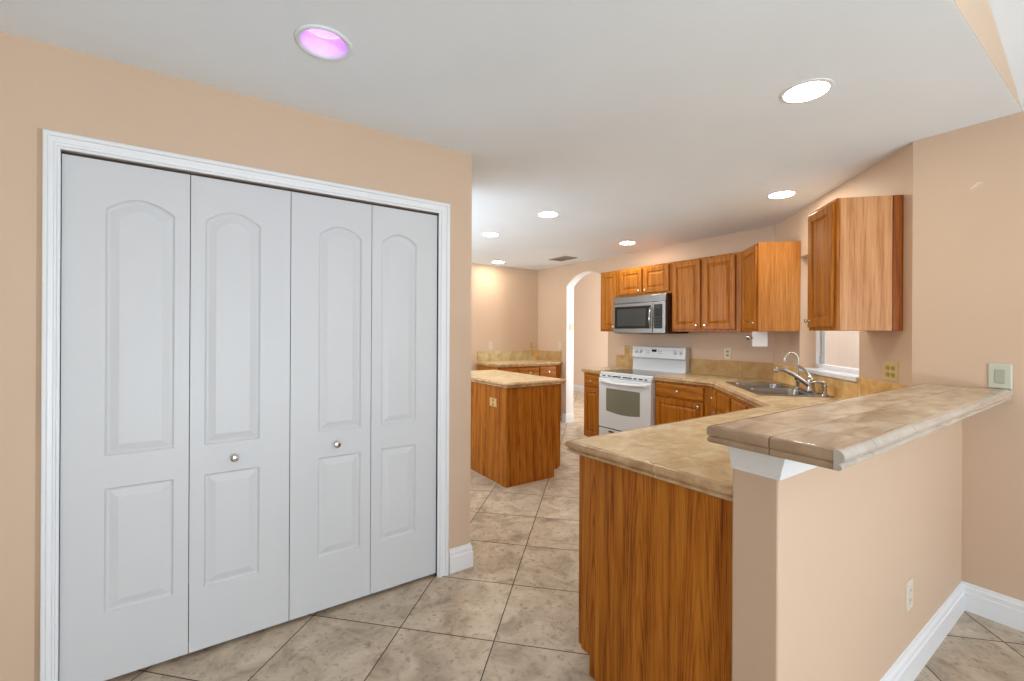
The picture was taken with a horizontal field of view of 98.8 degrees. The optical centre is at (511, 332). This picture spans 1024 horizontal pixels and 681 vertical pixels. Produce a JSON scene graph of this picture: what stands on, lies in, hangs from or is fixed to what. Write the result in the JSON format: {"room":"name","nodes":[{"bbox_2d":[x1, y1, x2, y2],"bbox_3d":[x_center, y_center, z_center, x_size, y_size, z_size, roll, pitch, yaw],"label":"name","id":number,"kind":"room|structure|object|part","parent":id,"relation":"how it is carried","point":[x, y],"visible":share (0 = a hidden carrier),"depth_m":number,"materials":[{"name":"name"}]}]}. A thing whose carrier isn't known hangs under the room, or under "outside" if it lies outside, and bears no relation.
{"room":"kitchen","nodes":[
{"label":"kitchen","id":0,"kind":"room"},
{"bbox_2d":[0,31,471,680],"bbox_3d":[-1.885,0.154,1.938,3.441,2.413,0.779,0,0,-34],"label":"wall","id":1,"kind":"structure","parent":0,"point":[43,85],"depth_m":1.70,"materials":[{"name":"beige paint"}]},
{"bbox_2d":[34,128,41,680],"bbox_3d":[-1.710,0.311,1.587,0.016,2.100,0.002,0,0,-34],"label":"trim","id":2,"kind":"structure","parent":1,"relation":"attached to","point":[39,130],"depth_m":1.58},
{"bbox_2d":[59,154,290,680],"bbox_3d":[-1.354,0.341,1.838,0.762,2.004,0.065,0,0,-34],"label":"door","id":3,"kind":"structure","parent":1,"relation":"in","point":[136,346],"depth_m":1.80,"materials":[{"name":"white paint"}]},
{"bbox_3d":[-1.210,0.546,1.915,0.033,0.033,0.032,0,0,-34],"label":"knob","id":4,"kind":"part","parent":3,"relation":"part of","materials":[{"name":"silver metal"}]},
{"bbox_2d":[40,129,449,680],"bbox_3d":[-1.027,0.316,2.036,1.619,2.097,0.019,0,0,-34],"label":"trim","id":5,"kind":"structure","parent":1,"relation":"attached to","point":[53,142],"depth_m":1.61,"materials":[{"name":"white paint"}]},
{"bbox_2d":[289,192,436,620],"bbox_3d":[-0.730,0.344,2.258,0.737,2.004,0.065,0,0,-34],"label":"door","id":6,"kind":"structure","parent":1,"relation":"in","point":[363,277],"depth_m":2.23,"materials":[{"name":"white paint"}]},
{"bbox_3d":[-0.858,0.548,2.153,0.033,0.033,0.032,0,0,-34],"label":"knob","id":7,"kind":"part","parent":6,"relation":"part of","materials":[{"name":"silver metal"}]},
{"bbox_2d":[449,543,472,573],"bbox_3d":[-0.511,1.299,2.860,0.152,0.136,0.794,0,0,-34],"label":"baseboard","id":8,"kind":"structure","parent":1,"relation":"attached to","point":[460,557],"depth_m":2.53,"materials":[{"name":"white paint"}]},
{"bbox_2d":[471,263,537,370],"bbox_3d":[-1.299,0.157,6.222,4.400,2.413,0.130,0,0,-34],"label":"wall","id":9,"kind":"structure","parent":0,"point":[504,300],"depth_m":6.93,"materials":[{"name":"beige paint"}]},
{"bbox_2d":[488,342,492,349],"bbox_3d":[-0.331,0.203,6.790,0.072,0.114,0.009,0,0,-34],"label":"wall outlet","id":10,"kind":"object","parent":9,"relation":"attached to","point":[490,344],"visible":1,"depth_m":6.79,"materials":[{"name":"beige plastic"}]},
{"bbox_2d":[0,0,1021,269],"bbox_3d":[-0.765,-1.092,3.291,6.800,0.090,5.580,0,0,-34],"label":"ceiling","id":11,"kind":"structure","parent":0,"point":[651,124],"depth_m":1.84,"materials":[{"name":"paint"}]},
{"bbox_2d":[294,24,352,60],"bbox_3d":[-0.679,-1.074,1.586,0.196,0.072,0.196,0,0,-34],"label":"ceiling light","id":12,"kind":"object","parent":11,"relation":"attached to","point":[319,41],"visible":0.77,"depth_m":1.63,"materials":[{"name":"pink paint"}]},
{"bbox_2d":[481,232,499,236],"bbox_3d":[-0.228,-1.041,4.661,0.200,0.004,0.200,0,0,-34],"label":"recessed light","id":13,"kind":"object","parent":11,"relation":"in","point":[488,234],"visible":1,"depth_m":4.65,"materials":[{"name":"white"}]},
{"bbox_2d":[537,211,558,217],"bbox_3d":[0.317,-1.039,3.863,0.200,0.004,0.200,0,0,-34],"label":"recessed light","id":14,"kind":"object","parent":11,"relation":"in","point":[546,214],"visible":1,"depth_m":3.85,"materials":[{"name":"white"}]},
{"bbox_2d":[549,256,576,260],"bbox_3d":[0.713,-1.034,6.144,0.230,0.010,0.340,0,0,-34],"label":"ceiling vent","id":15,"kind":"object","parent":11,"relation":"in","point":[563,258],"visible":1,"depth_m":6.11,"materials":[{"name":"metal"}]},
{"bbox_2d":[619,241,635,244],"bbox_3d":[1.331,-1.034,5.065,0.200,0.004,0.200,0,0,-34],"label":"recessed light","id":16,"kind":"object","parent":11,"relation":"in","point":[623,242],"visible":1,"depth_m":5.03,"materials":[{"name":"white"}]},
{"bbox_2d":[766,190,796,198],"bbox_3d":[2.014,-1.030,3.283,0.200,0.004,0.200,0,0,-34],"label":"recessed light","id":17,"kind":"object","parent":11,"relation":"in","point":[787,193],"visible":1,"depth_m":3.27,"materials":[{"name":"white"}]},
{"bbox_2d":[779,78,834,103],"bbox_3d":[1.264,-1.034,1.887,0.200,0.004,0.200,0,0,-34],"label":"recessed light","id":18,"kind":"object","parent":11,"relation":"in","point":[812,89],"visible":1,"depth_m":1.88,"materials":[{"name":"white paint"}]},
{"bbox_2d":[105,390,1023,680],"bbox_3d":[0.542,1.420,3.927,10.700,0.106,14.500,0,0,-34],"label":"floor","id":19,"kind":"structure","parent":0,"point":[512,615],"depth_m":2.02,"materials":[{"name":"tile"}]},
{"bbox_2d":[470,382,560,487],"bbox_3d":[-0.113,0.927,4.560,0.665,0.885,1.215,0,0,-34],"label":"kitchen island","id":20,"kind":"object","parent":19,"relation":"on","point":[515,442],"visible":0.69,"depth_m":4.06,"materials":[{"name":"brown wood"}]},
{"bbox_3d":[-0.478,0.925,4.515,0.008,0.885,0.882,0,0,-34],"label":"panel","id":21,"kind":"part","parent":20,"relation":"part of","materials":[{"name":"brown wood"}]},
{"bbox_2d":[490,397,496,406],"bbox_3d":[-0.174,0.642,4.051,0.009,0.075,0.118,0,0,-34],"label":"wall outlet","id":22,"kind":"object","parent":20,"relation":"attached to","point":[493,402],"visible":1,"depth_m":4.04,"materials":[{"name":"beige plastic"}]},
{"bbox_3d":[-0.138,0.927,4.010,0.008,0.885,0.330,0,0,-34],"label":"panel","id":23,"kind":"part","parent":20,"relation":"part of","materials":[{"name":"brown wood"}]},
{"bbox_2d":[471,370,565,388],"bbox_3d":[-0.122,0.465,4.553,0.690,0.046,1.275,0,0,-34],"label":"island countertop","id":24,"kind":"structure","parent":20,"relation":"on","point":[498,378],"depth_m":4.20,"materials":[{"name":"stone"}]},
{"bbox_3d":[0.198,0.928,4.044,0.595,0.885,0.012,0,0,-34],"label":"panel","id":25,"kind":"part","parent":20,"relation":"part of","materials":[{"name":"brown wood"}]},
{"bbox_3d":[0.117,0.883,4.715,0.020,0.795,1.215,0,0,-34],"label":"frame","id":26,"kind":"part","parent":20,"relation":"part of","materials":[{"name":"brown wood"}]},
{"bbox_2d":[477,365,560,415],"bbox_3d":[0.128,0.931,6.712,1.151,0.880,0.647,0,0,-34],"label":"base cabinet","id":27,"kind":"object","parent":19,"relation":"on","point":[554,371],"visible":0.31,"depth_m":6.55,"materials":[{"name":"brown wood"}]},
{"bbox_3d":[-0.040,0.585,6.252,0.275,0.140,0.019,0,0,-34],"label":"drawer","id":28,"kind":"part","parent":27,"relation":"part of","materials":[{"name":"brown wood"}]},
{"bbox_2d":[476,359,562,367],"bbox_3d":[0.118,0.466,6.711,1.176,0.046,0.640,0,0,-34],"label":"countertop","id":29,"kind":"structure","parent":27,"relation":"on","point":[511,363],"depth_m":6.52,"materials":[{"name":"stone"}]},
{"bbox_3d":[0.118,0.466,6.711,1.176,0.046,0.640,0,0,-34],"label":"edge trim","id":30,"kind":"part","parent":29,"relation":"part of","materials":[{"name":"stone"}]},
{"bbox_3d":[0.248,0.586,6.446,0.360,0.140,0.019,0,0,-34],"label":"drawer","id":31,"kind":"part","parent":27,"relation":"part of","materials":[{"name":"brown wood"}]},
{"bbox_3d":[0.545,0.588,6.646,0.305,0.140,0.019,0,0,-34],"label":"drawer","id":32,"kind":"part","parent":27,"relation":"part of","materials":[{"name":"brown wood"}]},
{"bbox_2d":[584,372,599,436],"bbox_3d":[1.222,0.936,5.532,0.659,0.880,0.306,0,0,-34],"label":"base cabinet","id":33,"kind":"object","parent":19,"relation":"on","point":[591,380],"visible":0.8,"depth_m":5.37,"materials":[{"name":"brown wood"}]},
{"bbox_3d":[0.981,0.590,5.368,0.019,0.140,0.270,0,0,-34],"label":"drawer","id":34,"kind":"part","parent":33,"relation":"part of","materials":[{"name":"brown wood"}]},
{"bbox_2d":[581,366,632,373],"bbox_3d":[1.223,0.471,5.542,0.650,0.046,0.327,0,0,-34],"label":"countertop","id":35,"kind":"structure","parent":33,"relation":"on","point":[587,370],"depth_m":5.44,"materials":[{"name":"stone"}]},
{"bbox_2d":[599,346,689,434],"bbox_3d":[1.488,0.770,5.064,0.737,1.215,0.758,0,0,-34],"label":"range","id":36,"kind":"object","parent":19,"relation":"on","point":[626,397],"visible":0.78,"depth_m":4.98,"materials":[{"name":"white metal"}]},
{"bbox_3d":[1.257,1.214,4.910,0.044,0.200,0.750,0,0,-34],"label":"drawer","id":37,"kind":"part","parent":36,"relation":"part of","materials":[{"name":"white metal"}]},
{"bbox_3d":[1.212,0.567,4.876,0.068,0.045,0.696,0,0,-34],"label":"handle","id":38,"kind":"part","parent":36,"relation":"part of","materials":[{"name":"white metal"}]},
{"bbox_3d":[1.257,0.814,4.908,0.050,0.575,0.750,0,0,-34],"label":"oven door","id":39,"kind":"part","parent":36,"relation":"part of","materials":[{"name":"white metal"}]},
{"bbox_2d":[601,369,680,378],"bbox_3d":[1.501,0.471,5.072,0.571,0.028,0.758,0,0,-34],"label":"cooktop","id":40,"kind":"object","parent":36,"relation":"in","point":[630,373],"depth_m":5.03,"materials":[{"name":"white glass"}]},
{"bbox_2d":[578,455,732,680],"bbox_3d":[1.114,0.936,2.014,1.612,0.880,0.702,0,0,-34],"label":"base cabinet","id":41,"kind":"object","parent":19,"relation":"on","point":[655,555],"visible":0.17,"depth_m":1.51,"materials":[{"name":"brown wood"}]},
{"bbox_3d":[0.949,0.890,2.259,1.610,0.790,0.018,0,0,-34],"label":"frame","id":42,"kind":"part","parent":41,"relation":"part of","materials":[{"name":"brown wood"}]},
{"bbox_2d":[655,380,712,424],"bbox_3d":[1.917,0.940,4.500,0.659,0.880,0.648,0,0,-34],"label":"base cabinet","id":43,"kind":"object","parent":19,"relation":"on","point":[674,402],"visible":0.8,"depth_m":4.34,"materials":[{"name":"brown wood"}]},
{"bbox_3d":[1.657,0.585,4.365,0.019,0.130,0.542,0,0,-34],"label":"drawer","id":44,"kind":"part","parent":43,"relation":"part of","materials":[{"name":"brown wood"}]},
{"bbox_3d":[1.655,0.968,4.365,0.019,0.596,0.542,0,0,-34],"label":"door","id":45,"kind":"part","parent":43,"relation":"part of","materials":[{"name":"brown wood"}]},
{"bbox_2d":[710,387,756,414],"bbox_3d":[2.002,0.940,3.327,0.651,0.880,1.384,0,0,11],"label":"base cabinet","id":46,"kind":"object","parent":19,"relation":"on","point":[722,402],"visible":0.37,"depth_m":3.63,"materials":[{"name":"brown wood"}]},
{"bbox_2d":[565,373,841,501],"bbox_3d":[1.615,0.473,2.976,1.590,0.046,3.932,0,0,24],"label":"countertop","id":47,"kind":"structure","parent":46,"relation":"on","point":[680,453],"depth_m":1.75,"materials":[{"name":"stone"}]},
{"bbox_2d":[726,382,833,397],"bbox_3d":[2.101,0.541,3.538,0.494,0.188,0.880,0,0,11],"label":"sink","id":48,"kind":"object","parent":47,"relation":"in","point":[759,388],"visible":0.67,"depth_m":3.52,"materials":[{"name":"metal"}]},
{"bbox_3d":[2.115,0.542,3.740,0.352,0.187,0.355,0,0,11],"label":"bowl","id":49,"kind":"part","parent":48,"relation":"part of","materials":[{"name":"metal"}]},
{"bbox_3d":[2.038,0.542,3.345,0.352,0.187,0.355,0,0,11],"label":"bowl","id":50,"kind":"part","parent":48,"relation":"part of","materials":[{"name":"metal"}]},
{"bbox_2d":[810,381,828,395],"bbox_3d":[2.198,0.395,3.137,0.111,0.104,0.047,0,0,11],"label":"soap dispenser","id":51,"kind":"object","parent":48,"relation":"on","point":[824,391],"visible":1,"depth_m":3.12,"materials":[{"name":"silver metal"}]},
{"bbox_3d":[2.189,0.358,3.143,0.094,0.030,0.024,0,0,18],"label":"spout","id":52,"kind":"part","parent":51,"relation":"part of","materials":[{"name":"silver metal"}]},
{"bbox_2d":[784,352,800,387],"bbox_3d":[2.278,0.302,3.562,0.124,0.292,0.068,0,0,-12],"label":"tap","id":53,"kind":"object","parent":47,"relation":"on","point":[788,353],"visible":0.86,"depth_m":3.55,"materials":[{"name":"silver metal"}]},
{"bbox_3d":[2.268,0.272,3.567,0.115,0.232,0.015,0,0,11],"label":"spout","id":54,"kind":"part","parent":53,"relation":"part of","materials":[{"name":"silver metal"}]},
{"bbox_2d":[774,365,820,393],"bbox_3d":[2.218,0.352,3.366,0.229,0.191,0.303,0,0,-34],"label":"faucet","id":55,"kind":"object","parent":47,"relation":"on","point":[810,388],"visible":1,"depth_m":3.34,"materials":[{"name":"silver metal"}]},
{"bbox_3d":[2.159,0.343,3.373,0.233,0.146,0.033,0,0,24],"label":"spout","id":56,"kind":"part","parent":55,"relation":"part of","materials":[{"name":"silver metal"}]},
{"bbox_3d":[2.266,0.309,3.404,0.028,0.104,0.175,0,0,1],"label":"lever","id":57,"kind":"part","parent":55,"relation":"part of","materials":[{"name":"silver metal"}]},
{"bbox_3d":[2.264,0.443,3.328,0.056,0.010,0.240,0,0,11],"label":"deck plate","id":58,"kind":"part","parent":55,"relation":"part of","materials":[{"name":"silver metal"}]},
{"bbox_3d":[1.834,0.596,3.974,0.019,0.143,0.113,0,0,11],"label":"drawer","id":59,"kind":"part","parent":46,"relation":"part of","materials":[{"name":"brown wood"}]},
{"bbox_3d":[1.780,0.596,3.699,0.019,0.143,0.373,0,0,11],"label":"drawer","id":60,"kind":"part","parent":46,"relation":"part of","materials":[{"name":"brown wood"}]},
{"bbox_3d":[1.701,0.595,3.291,0.019,0.143,0.345,0,0,11],"label":"drawer","id":61,"kind":"part","parent":46,"relation":"part of","materials":[{"name":"brown wood"}]},
{"bbox_2d":[573,272,607,385],"bbox_3d":[0.999,0.000,8.933,2.760,2.750,5.900,0,0,-34],"label":"wall","id":62,"kind":"structure","parent":0,"point":[590,343],"depth_m":10.10,"materials":[{"name":"paint"}]},
{"bbox_2d":[477,350,560,361],"bbox_3d":[0.118,0.366,6.733,1.154,0.154,0.604,0,0,-34],"label":"backsplash","id":63,"kind":"structure","parent":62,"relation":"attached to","point":[482,356],"depth_m":6.97,"materials":[{"name":"tile"}]},
{"bbox_2d":[562,413,573,422],"bbox_3d":[0.865,1.306,6.774,0.164,0.136,0.088,0,0,-34],"label":"baseboard","id":64,"kind":"structure","parent":62,"relation":"attached to","point":[569,417],"depth_m":6.74,"materials":[{"name":"white paint"}]},
{"bbox_2d":[573,385,583,391],"bbox_3d":[2.048,1.312,9.644,0.014,0.136,5.700,0,0,-34],"label":"baseboard","id":65,"kind":"structure","parent":62,"relation":"attached to","point":[575,387],"depth_m":10.35,"materials":[{"name":"white paint"}]},
{"bbox_2d":[538,226,774,420],"bbox_3d":[1.532,0.171,5.805,0.150,2.413,3.725,0,0,-34],"label":"wall","id":66,"kind":"structure","parent":0,"point":[556,285],"depth_m":5.62,"materials":[{"name":"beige paint"}]},
{"bbox_2d":[601,270,618,331],"bbox_3d":[1.344,-0.393,5.619,0.372,0.755,0.300,0,0,-34],"label":"upper cabinet","id":67,"kind":"object","parent":66,"relation":"attached to","point":[609,280],"visible":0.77,"depth_m":5.53,"materials":[{"name":"brown wood"}]},
{"bbox_2d":[616,345,632,367],"bbox_3d":[1.488,0.307,5.724,0.010,0.284,0.330,0,0,-34],"label":"backsplash","id":68,"kind":"structure","parent":66,"relation":"attached to","point":[626,360],"depth_m":5.73,"materials":[{"name":"tile"}]},
{"bbox_2d":[619,262,671,296],"bbox_3d":[1.642,-0.601,5.176,0.372,0.335,0.762,0,0,-34],"label":"upper cabinet","id":69,"kind":"object","parent":66,"relation":"attached to","point":[652,279],"visible":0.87,"depth_m":5.04,"materials":[{"name":"brown wood"}]},
{"bbox_3d":[1.416,-0.605,5.246,0.019,0.290,0.338,0,0,-34],"label":"door","id":70,"kind":"part","parent":69,"relation":"part of","materials":[{"name":"brown wood"}]},
{"bbox_2d":[614,293,687,333],"bbox_3d":[1.602,-0.210,5.157,0.458,0.440,0.748,0,0,-34],"label":"microwave","id":71,"kind":"object","parent":69,"relation":"attached to","point":[651,313],"visible":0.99,"depth_m":4.97,"materials":[{"name":"silver metal"}]},
{"bbox_3d":[1.417,-0.170,5.135,0.039,0.350,0.578,0,0,-34],"label":"door","id":72,"kind":"part","parent":71,"relation":"part of","materials":[{"name":"metal"}]},
{"bbox_3d":[1.533,-0.167,4.882,0.036,0.239,0.023,0,0,-34],"label":"handle","id":73,"kind":"part","parent":71,"relation":"part of","materials":[{"name":"silver metal"}]},
{"bbox_3d":[1.627,-0.169,4.823,0.039,0.350,0.167,0,0,-34],"label":"control panel","id":74,"kind":"part","parent":71,"relation":"part of","materials":[{"name":"metal"}]},
{"bbox_3d":[1.622,-0.604,4.940,0.019,0.290,0.339,0,0,-34],"label":"door","id":75,"kind":"part","parent":69,"relation":"part of","materials":[{"name":"brown wood"}]},
{"bbox_2d":[672,252,741,331],"bbox_3d":[2.069,-0.389,4.541,0.372,0.755,0.766,0,0,-34],"label":"upper cabinet","id":76,"kind":"object","parent":66,"relation":"attached to","point":[706,291],"visible":0.94,"depth_m":4.41,"materials":[{"name":"brown wood"}]},
{"bbox_3d":[1.834,-0.390,4.624,0.019,0.711,0.330,0,0,-34],"label":"door","id":77,"kind":"part","parent":76,"relation":"part of","materials":[{"name":"brown wood"}]},
{"bbox_3d":[2.037,-0.389,4.322,0.019,0.711,0.332,0,0,-34],"label":"door","id":78,"kind":"part","parent":76,"relation":"part of","materials":[{"name":"brown wood"}]},
{"bbox_2d":[724,348,730,358],"bbox_3d":[2.254,0.216,4.591,0.009,0.114,0.072,0,0,-34],"label":"wall outlet","id":79,"kind":"object","parent":66,"relation":"attached to","point":[727,351],"visible":1,"depth_m":4.59,"materials":[{"name":"beige plastic"}]},
{"bbox_2d":[825,331,858,368],"bbox_3d":[5.100,-0.204,3.797,0.100,3.600,6.600,0,0,-34],"label":"wall","id":80,"kind":"structure","parent":0,"point":[841,347],"depth_m":5.33,"materials":[{"name":"beige paint"}]},
{"bbox_2d":[774,141,912,385],"bbox_3d":[2.418,0.176,3.273,0.170,2.413,1.881,0,0,11],"label":"wall","id":81,"kind":"structure","parent":0,"point":[893,175],"depth_m":2.71,"materials":[{"name":"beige paint"}]},
{"bbox_2d":[742,241,800,346],"bbox_3d":[2.276,-0.323,4.023,0.396,0.885,0.647,0,0,11],"label":"upper cabinet","id":82,"kind":"object","parent":81,"relation":"attached to","point":[771,271],"depth_m":3.71,"materials":[{"name":"brown wood"}]},
{"bbox_3d":[2.118,-0.389,3.924,0.019,0.711,0.352,0,0,11],"label":"door","id":83,"kind":"part","parent":82,"relation":"part of","materials":[{"name":"brown wood"}]},
{"bbox_3d":[2.131,-0.389,3.934,0.002,0.755,0.417,0,0,11],"label":"frame","id":84,"kind":"part","parent":82,"relation":"part of","materials":[{"name":"brown wood"}]},
{"bbox_3d":[2.121,0.054,3.814,0.171,0.130,0.044,0,0,6],"label":"towel bracket","id":85,"kind":"part","parent":82,"relation":"part of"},
{"bbox_2d":[690,358,907,398],"bbox_3d":[2.307,0.372,3.683,0.463,0.164,2.572,0,0,-3],"label":"backsplash","id":86,"kind":"structure","parent":81,"relation":"attached to","point":[842,389],"depth_m":4.01,"materials":[{"name":"tile"}]},
{"bbox_2d":[799,331,858,381],"bbox_3d":[2.403,-0.157,3.249,0.183,0.956,0.853,0,0,11],"label":"window","id":87,"kind":"structure","parent":81,"relation":"in","point":[845,373],"depth_m":3.41,"materials":[{"name":"white paint"}]},
{"bbox_3d":[2.379,0.305,3.253,0.138,0.031,0.849,0,0,11],"label":"sill","id":88,"kind":"part","parent":87,"relation":"part of","materials":[{"name":"white stone"}]},
{"bbox_3d":[2.471,-0.166,3.236,0.045,0.937,0.853,0,0,11],"label":"frame","id":89,"kind":"part","parent":87,"relation":"part of","materials":[{"name":"white paint"}]},
{"bbox_2d":[804,195,903,330],"bbox_3d":[2.018,-0.389,2.635,0.372,0.755,0.336,0,0,11],"label":"upper cabinet","id":90,"kind":"object","parent":81,"relation":"attached to","point":[855,244],"visible":1,"depth_m":2.48,"materials":[{"name":"brown wood"}]},
{"bbox_3d":[1.872,-0.390,2.667,0.019,0.711,0.290,0,0,11],"label":"door","id":91,"kind":"part","parent":90,"relation":"part of","materials":[{"name":"brown wood"}]},
{"bbox_3d":[1.891,-0.390,2.663,0.018,0.755,0.330,0,0,11],"label":"frame","id":92,"kind":"part","parent":90,"relation":"part of","materials":[{"name":"brown wood"}]},
{"bbox_3d":[1.996,-0.389,2.476,0.260,0.755,0.004,0,0,11],"label":"panel","id":93,"kind":"part","parent":90,"relation":"part of","materials":[{"name":"brown wood"}]},
{"bbox_2d":[884,361,898,381],"bbox_3d":[2.182,0.223,2.529,0.010,0.112,0.118,0,0,11],"label":"wall outlet","id":94,"kind":"object","parent":81,"relation":"attached to","point":[891,369],"visible":1,"depth_m":2.52,"materials":[{"name":"beige plastic"}]},
{"bbox_2d":[732,420,961,680],"bbox_3d":[1.444,0.841,1.731,1.884,1.072,0.127,0,0,-34],"label":"wall","id":95,"kind":"structure","parent":0,"point":[823,559],"depth_m":1.39,"materials":[{"name":"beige paint"}]},
{"bbox_2d":[728,446,817,480],"bbox_3d":[1.443,0.349,1.712,1.910,0.084,0.151,0,0,-34],"label":"trim","id":96,"kind":"structure","parent":95,"relation":"attached to","point":[768,466],"depth_m":1.18,"materials":[{"name":"white paint"}]},
{"bbox_2d":[707,383,1014,470],"bbox_3d":[1.453,0.288,1.648,1.963,0.047,0.328,0,0,-34],"label":"bar","id":97,"kind":"object","parent":95,"relation":"on","point":[838,435],"visible":1,"depth_m":1.27,"materials":[{"name":"stone"}]},
{"bbox_3d":[1.538,0.288,1.521,1.963,0.046,0.022,0,0,-34],"label":"edge trim","id":98,"kind":"part","parent":97,"relation":"part of","materials":[{"name":"tile"}]},
{"bbox_2d":[905,577,912,612],"bbox_3d":[1.571,1.036,1.735,0.072,0.116,0.009,0,0,-34],"label":"wall outlet","id":99,"kind":"object","parent":95,"relation":"attached to","point":[909,583],"visible":1,"depth_m":1.72,"materials":[{"name":"beige plastic"}]},
{"bbox_2d":[880,581,964,680],"bbox_3d":[1.439,1.309,1.721,1.898,0.136,0.142,0,0,-34],"label":"baseboard","id":100,"kind":"structure","parent":95,"relation":"attached to","point":[910,663],"depth_m":1.85,"materials":[{"name":"white paint"}]},
{"bbox_2d":[912,111,1023,600],"bbox_3d":[3.602,0.182,0.352,0.150,2.413,4.958,0,0,-34],"label":"wall","id":101,"kind":"structure","parent":0,"point":[968,254],"depth_m":2.16,"materials":[{"name":"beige paint"}]},
{"bbox_2d":[963,581,1023,631],"bbox_3d":[2.940,1.317,1.179,0.014,0.136,2.463,0,0,-34],"label":"baseboard","id":102,"kind":"structure","parent":101,"relation":"attached to","point":[1008,611],"depth_m":2.10,"materials":[{"name":"white paint"}]},
{"bbox_2d":[988,363,1011,388],"bbox_3d":[2.329,0.208,2.097,0.011,0.118,0.078,0,0,-34],"label":"light switch","id":103,"kind":"object","parent":101,"relation":"attached to","point":[999,375],"visible":1,"depth_m":2.09,"materials":[{"name":"grey plastic"}]},
{"bbox_2d":[953,0,1022,110],"bbox_3d":[0.151,-1.637,0.602,5.310,1.186,0.101,0,0,-34],"label":"wall","id":104,"kind":"structure","parent":0,"point":[978,15],"depth_m":1.64,"materials":[{"name":"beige paint"}]},
{"bbox_2d":[988,0,1023,110],"bbox_3d":[1.352,-1.613,-1.404,5.860,1.237,4.569,0,0,-34],"label":"vault","id":105,"kind":"object","parent":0,"point":[1008,15],"visible":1,"depth_m":1.73,"materials":[{"name":"paint"}]}
]}

